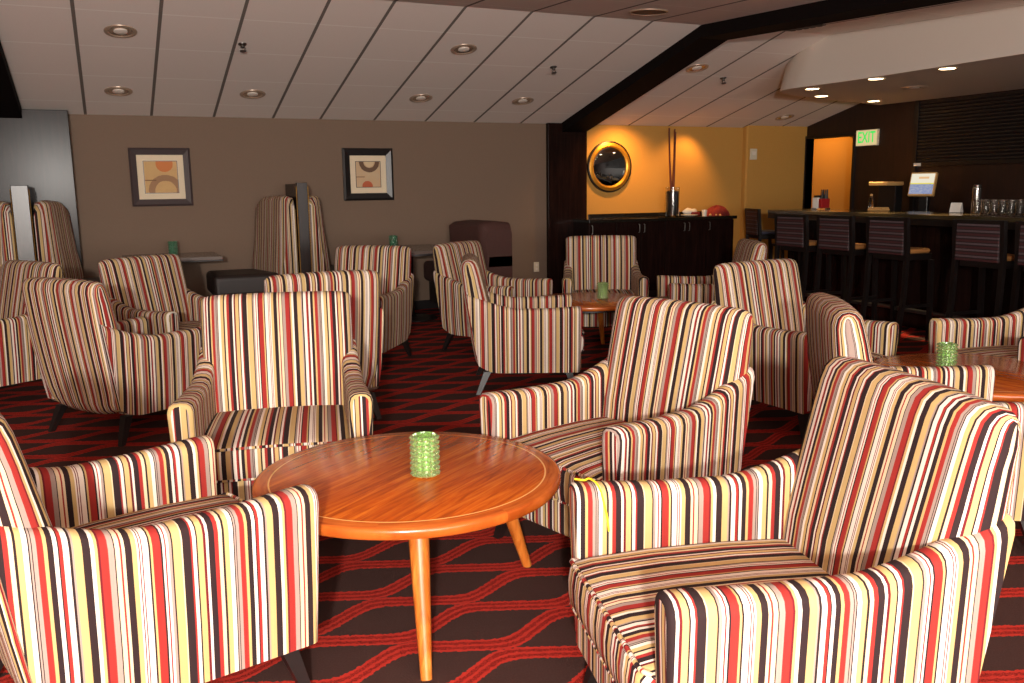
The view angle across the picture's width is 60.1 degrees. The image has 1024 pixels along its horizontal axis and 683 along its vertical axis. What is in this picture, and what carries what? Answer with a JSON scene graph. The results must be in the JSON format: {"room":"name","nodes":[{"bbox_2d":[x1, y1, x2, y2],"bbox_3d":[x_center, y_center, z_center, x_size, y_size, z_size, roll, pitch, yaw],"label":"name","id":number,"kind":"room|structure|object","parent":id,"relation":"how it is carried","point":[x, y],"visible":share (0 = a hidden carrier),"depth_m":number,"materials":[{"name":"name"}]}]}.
{"room":"bar lounge","nodes":[
{"label":"bar lounge","id":0,"kind":"room"},
{"bbox_2d":[68,114,742,300],"bbox_3d":[-2.399,-1.300,9.361,11.880,2.114,0.120,-5,11,-24],"label":"wall","id":1,"kind":"structure","parent":0,"point":[445,173],"depth_m":9.60,"materials":[{"name":"paint"}]},
{"bbox_2d":[0,41,21,117],"bbox_3d":[-1.845,-1.367,2.002,0.300,0.792,13.515,-5,11,-24],"label":"trim","id":2,"kind":"structure","parent":1,"relation":"attached to","point":[10,107],"depth_m":7.46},
{"bbox_2d":[0,109,83,273],"bbox_3d":[-4.435,-1.080,8.276,0.695,2.103,0.199,-5,11,-24],"label":"column","id":3,"kind":"structure","parent":1,"relation":"attached to","point":[36,148],"depth_m":8.11,"materials":[{"name":"paint"}]},
{"bbox_2d":[128,148,193,206],"bbox_3d":[-3.459,-1.621,8.730,0.565,0.565,0.032,-5,11,-24],"label":"framed print","id":4,"kind":"object","parent":1,"relation":"attached to","point":[158,176],"visible":1,"depth_m":8.73,"materials":[{"name":"brown metal"}]},
{"bbox_2d":[342,148,393,200],"bbox_3d":[-1.554,-1.808,9.581,0.555,0.555,0.032,-5,11,-24],"label":"framed print","id":5,"kind":"object","parent":1,"relation":"attached to","point":[367,172],"visible":1,"depth_m":9.58,"materials":[{"name":"black paint"}]},
{"bbox_2d":[415,300,438,309],"bbox_3d":[-3.672,-0.178,8.883,8.990,0.100,0.014,-5,11,-24],"label":"baseboard","id":6,"kind":"structure","parent":1,"relation":"attached to","point":[421,304],"depth_m":10.08,"materials":[{"name":"brown paint"}]},
{"bbox_2d":[546,123,586,293],"bbox_3d":[0.658,-1.547,10.635,0.520,2.089,0.059,-5,11,-24],"label":"trim","id":7,"kind":"structure","parent":1,"relation":"attached to","point":[566,152],"depth_m":10.56,"materials":[{"name":"brown wood"}]},
{"bbox_2d":[587,141,631,192],"bbox_3d":[1.193,-2.131,10.797,0.620,0.620,0.036,-5,11,-24],"label":"round mirror","id":8,"kind":"object","parent":1,"relation":"attached to","point":[609,165],"visible":1,"depth_m":10.79,"materials":[{"name":"gold metal"}]},
{"bbox_2d":[594,147,625,185],"bbox_3d":[1.193,-2.131,10.796,0.468,0.468,0.006,-5,11,-24],"label":"mirror glass","id":9,"kind":"object","parent":8,"relation":"attached to","point":[609,162],"depth_m":10.79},
{"bbox_2d":[588,211,701,218],"bbox_3d":[1.792,-1.592,11.103,1.910,0.052,0.020,-5,11,-24],"label":"backsplash","id":10,"kind":"structure","parent":1,"relation":"attached to","point":[655,214],"depth_m":10.94,"materials":[{"name":"stone"}]},
{"bbox_2d":[562,0,961,131],"bbox_3d":[3.516,-1.853,4.404,0.310,0.792,13.515,-5,11,-24],"label":"ceiling beam","id":11,"kind":"structure","parent":1,"relation":"attached to","point":[705,38],"depth_m":7.84,"materials":[{"name":"wood"}]},
{"bbox_2d":[0,0,1023,127],"bbox_3d":[1.877,-1.806,3.789,15.200,0.854,13.780,-5,11,-24],"label":"ceiling","id":12,"kind":"structure","parent":0,"point":[310,59],"depth_m":7.81,"materials":[{"name":"paint"}]},
{"bbox_2d":[104,86,132,95],"bbox_3d":[-3.515,-2.233,7.908,0.235,0.062,0.228,-6,11,-28],"label":"recessed light","id":13,"kind":"object","parent":12,"relation":"in","point":[114,91],"visible":1,"depth_m":7.89,"materials":[{"name":"metal"}]},
{"bbox_2d":[104,25,136,37],"bbox_3d":[-2.973,-2.354,6.724,0.235,0.062,0.228,-6,11,-28],"label":"recessed light","id":14,"kind":"object","parent":12,"relation":"in","point":[125,31],"visible":1,"depth_m":6.71,"materials":[{"name":"metal"}]},
{"bbox_2d":[238,42,246,52],"bbox_3d":[-2.194,-2.393,7.210,0.070,0.073,0.070,3,10,19],"label":"sprinkler head","id":15,"kind":"object","parent":12,"relation":"attached to","point":[242,44],"visible":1,"depth_m":7.20},
{"bbox_2d":[240,90,264,98],"bbox_3d":[-2.447,-2.332,8.353,0.235,0.062,0.228,-4,10,-20],"label":"recessed light","id":16,"kind":"object","parent":12,"relation":"in","point":[252,94],"visible":1,"depth_m":8.34,"materials":[{"name":"metal"}]},
{"bbox_2d":[409,94,432,102],"bbox_3d":[-0.925,-2.471,9.001,0.235,0.062,0.228,-4,10,-20],"label":"recessed light","id":17,"kind":"object","parent":12,"relation":"in","point":[419,98],"visible":1,"depth_m":8.99,"materials":[{"name":"metal"}]},
{"bbox_2d":[451,44,476,54],"bbox_3d":[-0.427,-2.586,7.842,0.235,0.062,0.228,-4,10,-20],"label":"recessed light","id":18,"kind":"object","parent":12,"relation":"in","point":[462,49],"visible":1,"depth_m":7.83,"materials":[{"name":"metal"}]},
{"bbox_2d":[512,97,533,104],"bbox_3d":[0.116,-2.566,9.456,0.235,0.062,0.228,-4,10,-20],"label":"recessed light","id":19,"kind":"object","parent":12,"relation":"in","point":[519,101],"visible":1,"depth_m":9.44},
{"bbox_2d":[629,8,668,15],"bbox_3d":[1.104,-2.662,7.156,0.319,0.025,0.319,-4,10,-20],"label":"ceiling speaker","id":20,"kind":"object","parent":12,"relation":"attached to","point":[649,11],"visible":1,"depth_m":7.13},
{"bbox_2d":[631,10,665,14],"bbox_3d":[1.104,-2.659,7.157,0.288,0.004,0.288,-5,13,-24],"label":"grille","id":21,"kind":"object","parent":20,"relation":"attached to","point":[635,12],"depth_m":7.15,"materials":[{"name":"metal"}]},
{"bbox_2d":[685,64,708,72],"bbox_3d":[1.889,-2.788,9.037,0.235,0.062,0.228,-4,10,-20],"label":"recessed light","id":22,"kind":"object","parent":12,"relation":"in","point":[701,67],"visible":1,"depth_m":9.02,"materials":[{"name":"metal"}]},
{"bbox_2d":[775,114,793,120],"bbox_3d":[3.474,-2.855,11.276,0.235,0.062,0.228,-4,10,-20],"label":"recessed light","id":23,"kind":"object","parent":12,"relation":"in","point":[787,116],"visible":1,"depth_m":11.26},
{"bbox_2d":[784,24,825,31],"bbox_3d":[2.483,-2.817,7.925,0.440,0.036,0.440,-5,11,-24],"label":"ceiling vent","id":24,"kind":"object","parent":12,"relation":"in","point":[820,25],"visible":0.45,"depth_m":7.90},
{"bbox_2d":[0,297,1023,682],"bbox_3d":[1.614,0.551,4.852,15.200,0.100,15.200,-5,11,-24],"label":"floor","id":25,"kind":"structure","parent":0,"point":[495,618],"depth_m":3.14,"materials":[{"name":"carpet"}]},
{"bbox_2d":[0,201,17,272],"bbox_3d":[-4.759,-0.575,7.765,0.796,1.290,0.580,-5,11,-24],"label":"bench","id":26,"kind":"object","parent":25,"relation":"on","point":[7,239],"visible":0.28,"depth_m":7.59,"materials":[{"name":"fabric"}]},
{"bbox_2d":[9,185,37,260],"bbox_3d":[-4.308,-0.673,7.920,0.151,1.420,0.655,-5,11,-24],"label":"divider","id":27,"kind":"object","parent":25,"relation":"on","point":[22,204],"visible":0.5,"depth_m":7.57,"materials":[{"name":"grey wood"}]},
{"bbox_2d":[0,260,62,386],"bbox_3d":[-3.473,-0.059,5.834,0.750,0.898,0.813,6,12,33],"label":"armchair","id":28,"kind":"object","parent":25,"relation":"on","point":[18,362],"visible":0.69,"depth_m":5.78,"materials":[{"name":"fabric"}]},
{"bbox_2d":[33,200,99,281],"bbox_3d":[-3.883,-0.654,8.158,0.796,1.290,0.580,-5,11,-24],"label":"bench","id":29,"kind":"object","parent":25,"relation":"on","point":[55,240],"visible":0.37,"depth_m":7.83,"materials":[{"name":"fabric"}]},
{"bbox_2d":[22,277,201,446],"bbox_3d":[-2.225,0.050,5.113,0.750,0.898,0.813,5,11,30],"label":"armchair","id":30,"kind":"object","parent":25,"relation":"on","point":[89,360],"visible":0.87,"depth_m":4.80,"materials":[{"name":"fabric"}]},
{"bbox_2d":[98,254,203,334],"bbox_3d":[-2.364,-0.147,6.263,0.813,0.898,0.750,5,11,31],"label":"armchair","id":31,"kind":"object","parent":25,"relation":"on","point":[152,287],"visible":0.3,"depth_m":6.28,"materials":[{"name":"fabric"}]},
{"bbox_2d":[178,321,200,329],"bbox_3d":[-2.286,-0.038,6.235,0.634,0.146,0.580,5,11,31],"label":"seat cushion","id":32,"kind":"object","parent":31,"relation":"on","point":[183,325],"depth_m":6.29,"materials":[{"name":"fabric"}]},
{"bbox_2d":[0,413,318,682],"bbox_3d":[-1.030,0.510,2.358,0.813,0.898,0.750,-9,13,-40],"label":"armchair","id":33,"kind":"object","parent":25,"relation":"on","point":[133,567],"visible":1,"depth_m":2.13,"materials":[{"name":"fabric"}]},
{"bbox_2d":[71,495,239,528],"bbox_3d":[-0.961,0.602,2.434,0.634,0.146,0.580,-9,13,-40],"label":"seat cushion","id":34,"kind":"object","parent":33,"relation":"on","point":[159,508],"depth_m":2.61,"materials":[{"name":"fabric"}]},
{"bbox_2d":[122,252,222,262],"bbox_3d":[-3.276,-0.461,8.593,0.868,0.745,0.748,-5,11,-24],"label":"table","id":35,"kind":"object","parent":25,"relation":"on","point":[191,256],"visible":0.23,"depth_m":8.38,"materials":[{"name":"grey laminate"}]},
{"bbox_2d":[168,241,178,254],"bbox_3d":[-3.292,-0.908,8.600,0.095,0.132,0.097,-5,11,-24],"label":"candle holder","id":36,"kind":"object","parent":35,"relation":"on","point":[172,249],"visible":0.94,"depth_m":8.57,"materials":[{"name":"green glass"}]},
{"bbox_2d":[206,196,298,294],"bbox_3d":[-2.607,-0.790,8.820,0.796,1.300,0.750,-5,11,-24],"label":"bench","id":37,"kind":"object","parent":25,"relation":"on","point":[275,244],"visible":0.55,"depth_m":8.61,"materials":[{"name":"fabric"}]},
{"bbox_2d":[167,291,372,499],"bbox_3d":[-0.976,0.278,3.699,0.750,0.898,0.813,-3,10,-12],"label":"armchair","id":38,"kind":"object","parent":25,"relation":"on","point":[277,375],"visible":0.65,"depth_m":3.85,"materials":[{"name":"fabric"}]},
{"bbox_2d":[204,405,348,480],"bbox_3d":[-0.957,0.395,3.630,0.580,0.146,0.634,-3,10,-12],"label":"seat cushion","id":39,"kind":"object","parent":38,"relation":"on","point":[247,439],"depth_m":3.47,"materials":[{"name":"fabric"}]},
{"bbox_2d":[285,183,312,272],"bbox_3d":[-2.139,-0.870,8.892,0.121,1.420,0.655,-5,11,-24],"label":"divider","id":40,"kind":"object","parent":25,"relation":"on","point":[298,192],"visible":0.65,"depth_m":8.57,"materials":[{"name":"brown wood"}]},
{"bbox_2d":[308,195,333,271],"bbox_3d":[-1.767,-0.867,9.197,0.796,1.300,0.750,-5,11,-24],"label":"bench","id":41,"kind":"object","parent":25,"relation":"on","point":[320,257],"visible":0.28,"depth_m":8.70,"materials":[{"name":"fabric"}]},
{"bbox_2d":[264,270,383,418],"bbox_3d":[-1.223,0.003,5.305,0.750,0.898,0.813,-6,11,-29],"label":"armchair","id":42,"kind":"object","parent":25,"relation":"on","point":[363,286],"visible":0.27,"depth_m":5.03,"materials":[{"name":"fabric"}]},
{"bbox_2d":[334,245,413,370],"bbox_3d":[-1.220,-0.285,6.972,0.750,0.898,0.813,2,10,14],"label":"armchair","id":43,"kind":"object","parent":25,"relation":"on","point":[392,263],"visible":0.34,"depth_m":7.12,"materials":[{"name":"fabric"}]},
{"bbox_2d":[252,432,560,680],"bbox_3d":[-0.327,0.641,2.876,0.972,0.455,0.972,-5,11,-24],"label":"round table","id":44,"kind":"object","parent":25,"relation":"on","point":[365,488],"visible":0.9,"depth_m":2.69,"materials":[{"name":"brown wood"}]},
{"bbox_2d":[409,431,440,478],"bbox_3d":[-0.275,0.357,2.791,0.095,0.132,0.097,4,11,27],"label":"candle holder","id":45,"kind":"object","parent":44,"relation":"on","point":[424,447],"visible":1,"depth_m":2.76,"materials":[{"name":"green glass"}]},
{"bbox_2d":[386,244,437,321],"bbox_3d":[-1.068,-0.608,9.279,1.110,0.745,1.110,-5,11,-24],"label":"table","id":46,"kind":"object","parent":25,"relation":"on","point":[419,249],"visible":0.24,"depth_m":9.22,"materials":[{"name":"grey laminate"}]},
{"bbox_2d":[389,235,397,245],"bbox_3d":[-1.228,-1.031,9.157,0.097,0.132,0.095,3,11,22],"label":"candle holder","id":47,"kind":"object","parent":46,"relation":"on","point":[393,239],"visible":0.84,"depth_m":9.12,"materials":[{"name":"green glass"}]},
{"bbox_2d":[424,220,512,303],"bbox_3d":[-0.503,-0.828,9.761,0.796,1.000,0.700,-5,11,-24],"label":"settee","id":48,"kind":"object","parent":25,"relation":"on","point":[494,237],"visible":0.41,"depth_m":9.54,"materials":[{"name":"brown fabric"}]},
{"bbox_2d":[433,240,552,350],"bbox_3d":[-0.159,-0.390,7.501,0.813,0.898,0.750,5,11,30],"label":"armchair","id":49,"kind":"object","parent":25,"relation":"on","point":[447,257],"visible":0.39,"depth_m":7.37,"materials":[{"name":"fabric"}]},
{"bbox_2d":[461,253,584,394],"bbox_3d":[0.065,-0.151,6.099,0.813,0.898,0.750,-1,10,-2],"label":"armchair","id":50,"kind":"object","parent":25,"relation":"on","point":[538,334],"visible":1,"depth_m":5.77,"materials":[{"name":"fabric"}]},
{"bbox_2d":[581,334,584,350],"bbox_3d":[0.156,-0.050,6.120,0.634,0.146,0.580,-1,10,-2],"label":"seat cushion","id":51,"kind":"object","parent":50,"relation":"on","point":[582,339],"depth_m":5.86,"materials":[{"name":"fabric"}]},
{"bbox_2d":[541,292,643,343],"bbox_3d":[0.631,-0.120,7.205,0.972,0.455,0.972,5,11,31],"label":"round table","id":52,"kind":"object","parent":25,"relation":"on","point":[589,302],"visible":0.51,"depth_m":7.14,"materials":[{"name":"brown wood"}]},
{"bbox_2d":[597,282,608,298],"bbox_3d":[0.735,-0.411,7.160,0.095,0.132,0.097,4,11,26],"label":"candle holder","id":53,"kind":"object","parent":52,"relation":"on","point":[602,287],"visible":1,"depth_m":7.13,"materials":[{"name":"green glass"}]},
{"bbox_2d":[573,222,615,235],"bbox_3d":[0.998,-0.960,10.621,0.368,0.928,0.415,-5,11,-24],"label":"base cabinet","id":54,"kind":"object","parent":25,"relation":"on","point":[579,229],"visible":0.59,"depth_m":10.41,"materials":[{"name":"brown wood"}]},
{"bbox_2d":[573,211,736,222],"bbox_3d":[1.782,-1.536,10.890,2.130,0.090,0.410,-5,11,-24],"label":"countertop","id":55,"kind":"structure","parent":54,"relation":"on","point":[655,216],"depth_m":10.81,"materials":[{"name":"stone"}]},
{"bbox_2d":[665,187,679,216],"bbox_3d":[1.974,-1.720,10.904,0.176,0.358,0.176,-5,11,-24],"label":"vase","id":56,"kind":"object","parent":55,"relation":"on","point":[672,194],"visible":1,"depth_m":10.84,"materials":[{"name":"silver glass"}]},
{"bbox_2d":[668,128,671,186],"bbox_3d":[1.931,-2.225,10.800,0.066,0.744,0.028,-5,11,-24],"label":"stick","id":57,"kind":"object","parent":56,"relation":"on","point":[670,176],"visible":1,"depth_m":10.80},
{"bbox_2d":[672,132,675,186],"bbox_3d":[1.980,-2.200,10.800,0.036,0.692,0.027,7,12,37],"label":"stick","id":58,"kind":"object","parent":56,"relation":"on","point":[673,184],"visible":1,"depth_m":10.79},
{"bbox_2d":[682,208,699,215],"bbox_3d":[2.249,-1.635,11.153,0.230,0.100,0.107,-5,11,-24],"label":"bundle","id":59,"kind":"object","parent":55,"relation":"on","point":[687,210],"visible":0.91,"depth_m":11.12,"materials":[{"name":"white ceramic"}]},
{"bbox_2d":[707,205,729,215],"bbox_3d":[2.590,-1.657,11.176,0.353,0.134,0.237,-5,11,-24],"label":"cloth","id":60,"kind":"object","parent":55,"relation":"on","point":[717,209],"visible":0.86,"depth_m":11.10,"materials":[{"name":"fabric"}]},
{"bbox_2d":[562,235,648,326],"bbox_3d":[0.824,-0.492,8.016,0.750,0.898,0.813,0,10,3],"label":"armchair","id":61,"kind":"object","parent":25,"relation":"on","point":[590,260],"visible":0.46,"depth_m":8.21,"materials":[{"name":"fabric"}]},
{"bbox_2d":[573,289,635,294],"bbox_3d":[0.822,-0.375,7.946,0.580,0.146,0.634,0,10,3],"label":"seat cushion","id":62,"kind":"object","parent":61,"relation":"on","point":[626,291],"depth_m":8.03,"materials":[{"name":"fabric"}]},
{"bbox_2d":[479,296,754,538],"bbox_3d":[0.400,0.320,3.352,0.813,0.898,0.750,-9,13,-39],"label":"armchair","id":63,"kind":"object","parent":25,"relation":"on","point":[670,398],"visible":0.73,"depth_m":3.33,"materials":[{"name":"fabric"}]},
{"bbox_2d":[509,417,627,503],"bbox_3d":[0.332,0.433,3.313,0.634,0.146,0.580,-9,13,-39],"label":"seat cushion","id":64,"kind":"object","parent":63,"relation":"on","point":[574,443],"depth_m":3.27,"materials":[{"name":"fabric"}]},
{"bbox_2d":[615,221,664,296],"bbox_3d":[1.480,-1.004,10.837,0.688,0.928,0.415,-5,11,-24],"label":"base cabinet","id":65,"kind":"object","parent":25,"relation":"on","point":[650,235],"visible":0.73,"depth_m":10.71,"materials":[{"name":"brown wood"}]},
{"bbox_2d":[664,220,705,275],"bbox_3d":[2.071,-1.057,11.102,0.608,0.928,0.415,-5,11,-24],"label":"base cabinet","id":66,"kind":"object","parent":25,"relation":"on","point":[685,240],"visible":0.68,"depth_m":10.92,"materials":[{"name":"brown wood"}]},
{"bbox_2d":[655,238,766,303],"bbox_3d":[1.641,-0.398,7.407,0.813,0.898,0.750,-1,10,1],"label":"armchair","id":67,"kind":"object","parent":25,"relation":"on","point":[700,289],"visible":0.23,"depth_m":7.07,"materials":[{"name":"fabric"}]},
{"bbox_2d":[705,219,733,275],"bbox_3d":[2.540,-1.100,11.311,0.418,0.928,0.415,-5,11,-24],"label":"base cabinet","id":68,"kind":"object","parent":25,"relation":"on","point":[719,232],"visible":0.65,"depth_m":11.12,"materials":[{"name":"brown wood"}]},
{"bbox_2d":[745,208,783,258],"bbox_3d":[3.085,-1.099,10.876,0.406,1.060,0.466,-1,10,-4],"label":"chair","id":69,"kind":"object","parent":25,"relation":"on","point":[753,223],"visible":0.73,"depth_m":10.70,"materials":[{"name":"brown wood"}]},
{"bbox_2d":[568,356,1020,682],"bbox_3d":[0.592,0.536,2.087,0.813,0.898,0.750,-3,10,-11],"label":"armchair","id":70,"kind":"object","parent":25,"relation":"on","point":[877,549],"visible":1,"depth_m":1.90,"materials":[{"name":"fabric"}]},
{"bbox_2d":[574,477,609,531],"bbox_3d":[0.215,0.425,2.322,0.106,0.126,0.031,7,13,39],"label":"thread","id":71,"kind":"object","parent":70,"relation":"hanging from","point":[588,478],"visible":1,"depth_m":2.29},
{"bbox_2d":[568,539,829,682],"bbox_3d":[0.505,0.642,2.088,0.634,0.146,0.580,-3,10,-11],"label":"seat cushion","id":72,"kind":"object","parent":70,"relation":"on","point":[614,585],"depth_m":2.15,"materials":[{"name":"fabric"}]},
{"bbox_2d":[774,213,831,300],"bbox_3d":[2.867,-0.733,8.778,0.406,1.060,0.466,-5,11,-21],"label":"bar stool","id":73,"kind":"object","parent":25,"relation":"on","point":[791,230],"visible":0.77,"depth_m":8.62,"materials":[{"name":"brown wood"}]},
{"bbox_2d":[711,258,898,438],"bbox_3d":[1.660,-0.001,5.107,0.750,0.898,0.813,-6,11,-30],"label":"armchair","id":74,"kind":"object","parent":25,"relation":"on","point":[769,289],"visible":0.41,"depth_m":4.99,"materials":[{"name":"fabric"}]},
{"bbox_2d":[813,215,878,320],"bbox_3d":[3.103,-0.644,8.244,0.406,1.060,0.466,-4,10,-21],"label":"bar stool","id":75,"kind":"object","parent":25,"relation":"on","point":[835,233],"visible":0.85,"depth_m":8.12,"materials":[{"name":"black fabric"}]},
{"bbox_2d":[768,208,1023,329],"bbox_3d":[3.898,-0.599,7.891,0.656,1.070,4.800,-4,10,-18],"label":"bar counter","id":76,"kind":"object","parent":25,"relation":"on","point":[931,230],"depth_m":8.13,"materials":[{"name":"brown wood"}]},
{"bbox_2d":[811,189,829,209],"bbox_3d":[3.320,-1.524,9.509,0.140,0.216,0.140,-5,11,-24],"label":"caddy","id":77,"kind":"object","parent":76,"relation":"on","point":[820,202],"visible":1,"depth_m":9.46,"materials":[{"name":"red plastic"}]},
{"bbox_2d":[868,194,873,208],"bbox_3d":[3.710,-1.441,9.146,0.052,0.166,0.052,-5,11,-24],"label":"bottle","id":78,"kind":"object","parent":76,"relation":"on","point":[870,202],"visible":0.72,"depth_m":9.13,"materials":[{"name":"clear glass"}]},
{"bbox_2d":[867,207,889,210],"bbox_3d":[3.732,-1.351,9.016,0.120,0.033,0.180,-5,11,-24],"label":"mat","id":79,"kind":"object","parent":76,"relation":"on","point":[870,208],"visible":1,"depth_m":8.96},
{"bbox_2d":[768,208,1023,222],"bbox_3d":[3.891,-1.106,7.804,0.656,0.040,4.800,-4,10,-18],"label":"countertop","id":80,"kind":"structure","parent":76,"relation":"on","point":[847,212],"depth_m":8.06,"materials":[{"name":"stone"}]},
{"bbox_2d":[948,203,963,212],"bbox_3d":[4.038,-1.216,8.043,0.068,0.090,0.110,-8,12,-35],"label":"holder","id":81,"kind":"object","parent":76,"relation":"on","point":[955,207],"visible":1,"depth_m":8.02,"materials":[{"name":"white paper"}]},
{"bbox_2d":[971,184,981,212],"bbox_3d":[4.101,-1.260,7.820,0.072,0.252,0.072,-5,11,-24],"label":"cocktail shaker","id":82,"kind":"object","parent":76,"relation":"on","point":[976,190],"visible":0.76,"depth_m":7.79,"materials":[{"name":"metal"}]},
{"bbox_2d":[973,199,980,213],"bbox_3d":[4.014,-1.163,7.640,0.072,0.125,0.072,-5,11,-24],"label":"drinking glass","id":83,"kind":"object","parent":76,"relation":"on","point":[976,202],"visible":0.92,"depth_m":7.62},
{"bbox_2d":[981,199,989,213],"bbox_3d":[4.042,-1.150,7.560,0.072,0.125,0.072,-5,11,-24],"label":"drinking glass","id":84,"kind":"object","parent":76,"relation":"on","point":[984,202],"visible":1,"depth_m":7.54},
{"bbox_2d":[989,199,998,214],"bbox_3d":[4.069,-1.137,7.480,0.072,0.125,0.072,-5,11,-24],"label":"drinking glass","id":85,"kind":"object","parent":76,"relation":"on","point":[993,203],"visible":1,"depth_m":7.46,"materials":[{"name":"glass"}]},
{"bbox_2d":[998,199,1005,214],"bbox_3d":[4.097,-1.123,7.400,0.072,0.125,0.072,-5,11,-24],"label":"drinking glass","id":86,"kind":"object","parent":76,"relation":"on","point":[1001,203],"visible":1,"depth_m":7.38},
{"bbox_2d":[1006,200,1014,214],"bbox_3d":[4.125,-1.110,7.321,0.072,0.125,0.072,-5,11,-24],"label":"drinking glass","id":87,"kind":"object","parent":76,"relation":"on","point":[1010,204],"visible":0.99,"depth_m":7.30,"materials":[{"name":"glass"}]},
{"bbox_2d":[1015,200,1023,214],"bbox_3d":[4.152,-1.096,7.241,0.072,0.125,0.072,-5,11,-24],"label":"drinking glass","id":88,"kind":"object","parent":76,"relation":"on","point":[1019,204],"visible":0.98,"depth_m":7.22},
{"bbox_2d":[860,216,934,343],"bbox_3d":[3.338,-0.547,7.667,0.406,1.060,0.466,-4,10,-21],"label":"bar stool","id":89,"kind":"object","parent":25,"relation":"on","point":[886,237],"visible":0.97,"depth_m":7.55,"materials":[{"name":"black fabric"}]},
{"bbox_2d":[805,292,1023,536],"bbox_3d":[1.610,0.279,3.496,0.813,0.898,0.750,1,10,8],"label":"armchair","id":90,"kind":"object","parent":25,"relation":"on","point":[834,328],"visible":0.35,"depth_m":3.38,"materials":[{"name":"fabric"}]},
{"bbox_2d":[871,352,883,360],"bbox_3d":[1.707,0.115,5.049,0.580,0.146,0.634,-6,11,-30],"label":"seat cushion","id":91,"kind":"object","parent":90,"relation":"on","point":[875,355],"depth_m":4.91,"materials":[{"name":"fabric"}]},
{"bbox_2d":[873,353,1023,401],"bbox_3d":[2.232,0.366,4.271,0.972,0.455,0.972,0,10,3],"label":"round table","id":92,"kind":"object","parent":25,"relation":"on","point":[1009,371],"visible":0.18,"depth_m":4.39,"materials":[{"name":"brown wood"}]},
{"bbox_2d":[935,342,958,365],"bbox_3d":[2.090,0.073,4.257,0.097,0.132,0.095,-2,10,-9],"label":"candle holder","id":93,"kind":"object","parent":92,"relation":"on","point":[947,353],"visible":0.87,"depth_m":4.22,"materials":[{"name":"green glass"}]},
{"bbox_2d":[929,308,1023,361],"bbox_3d":[2.857,0.028,4.851,0.813,0.898,0.750,-3,10,-13],"label":"armchair","id":94,"kind":"object","parent":25,"relation":"on","point":[1003,335],"visible":0.35,"depth_m":5.08,"materials":[{"name":"fabric"}]},
{"bbox_2d":[956,345,1017,357],"bbox_3d":[2.771,0.135,4.849,0.634,0.146,0.580,-3,10,-13],"label":"seat cushion","id":95,"kind":"object","parent":94,"relation":"on","point":[994,350],"depth_m":4.96,"materials":[{"name":"fabric"}]},
{"bbox_2d":[945,219,1023,317],"bbox_3d":[3.684,-0.410,6.847,0.406,1.060,0.466,-4,10,-21],"label":"bar stool","id":96,"kind":"object","parent":25,"relation":"on","point":[982,244],"visible":0.88,"depth_m":6.74,"materials":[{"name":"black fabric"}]},
{"bbox_2d":[1009,221,1023,312],"bbox_3d":[3.881,-0.323,6.328,0.406,1.060,0.466,-4,10,-21],"label":"bar stool","id":97,"kind":"object","parent":25,"relation":"on","point":[1019,225],"visible":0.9,"depth_m":6.43,"materials":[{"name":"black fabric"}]},
{"bbox_3d":[5.300,-0.646,8.544,0.550,0.905,4.720,-5,11,-24],"label":"bar cabinet","id":98,"kind":"object","parent":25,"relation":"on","visible":0},
{"bbox_2d":[869,182,903,210],"bbox_3d":[4.376,-1.642,10.380,0.290,0.455,0.260,-6,11,-30],"label":"machine","id":99,"kind":"object","parent":98,"relation":"on","point":[889,193],"visible":0.57,"depth_m":10.33,"materials":[{"name":"black plastic"}]},
{"bbox_2d":[908,172,937,211],"bbox_3d":[4.588,-1.606,9.872,0.260,0.552,0.280,-10,14,-44],"label":"terminal","id":100,"kind":"object","parent":98,"relation":"on","point":[922,185],"visible":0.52,"depth_m":9.81,"materials":[{"name":"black plastic"}]},
{"bbox_2d":[740,125,806,258],"bbox_3d":[3.531,-1.838,11.968,1.120,2.134,0.210,-5,11,-24],"label":"wall","id":101,"kind":"structure","parent":0,"point":[775,180],"depth_m":11.75,"materials":[{"name":"paint"}]},
{"bbox_2d":[750,149,756,159],"bbox_3d":[3.153,-2.446,11.560,0.110,0.140,0.021,-5,11,-24],"label":"thermostat","id":102,"kind":"object","parent":101,"relation":"attached to","point":[753,152],"visible":1,"depth_m":11.55,"materials":[{"name":"beige plastic"}]},
{"bbox_2d":[811,136,852,208],"bbox_3d":[5.008,-2.126,12.442,0.100,2.500,3.600,-5,11,-24],"label":"wall","id":103,"kind":"structure","parent":0,"point":[832,157],"depth_m":12.93,"materials":[{"name":"orange paint"}]},
{"bbox_2d":[804,89,1023,212],"bbox_3d":[6.799,-1.181,6.034,0.120,2.776,13.530,-5,11,-24],"label":"wall","id":104,"kind":"structure","parent":0,"point":[890,160],"depth_m":10.51,"materials":[{"name":"brown wood"}]},
{"bbox_2d":[802,132,855,208],"bbox_3d":[4.197,-1.723,11.705,0.147,1.980,0.910,-5,11,-24],"label":"door frame","id":105,"kind":"structure","parent":104,"relation":"in","point":[853,134],"depth_m":11.90,"materials":[{"name":"brown paint"}]},
{"bbox_2d":[856,129,879,146],"bbox_3d":[4.391,-2.517,10.938,0.040,0.196,0.344,-5,11,-24],"label":"exit sign","id":106,"kind":"object","parent":104,"relation":"attached to","point":[870,137],"visible":1,"depth_m":10.91,"materials":[{"name":"beige plastic"}]},
{"bbox_2d":[780,5,1023,104],"bbox_3d":[5.253,-2.322,6.086,2.458,0.486,9.250,-5,11,-24],"label":"soffit","id":107,"kind":"structure","parent":104,"relation":"attached to","point":[986,48],"depth_m":7.91,"materials":[{"name":"paint"}]},
{"bbox_2d":[902,86,927,88],"bbox_3d":[3.994,-2.518,8.786,0.236,0.014,0.236,-5,11,-24],"label":"recessed light","id":108,"kind":"object","parent":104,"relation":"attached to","point":[907,87],"visible":1,"depth_m":8.75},
{"bbox_2d":[908,90,1023,210],"bbox_3d":[5.652,-1.756,8.266,0.048,1.378,4.660,-5,11,-24],"label":"roller shutter","id":109,"kind":"object","parent":104,"relation":"attached to","point":[999,156],"visible":0.82,"depth_m":9.65,"materials":[{"name":"brown metal"}]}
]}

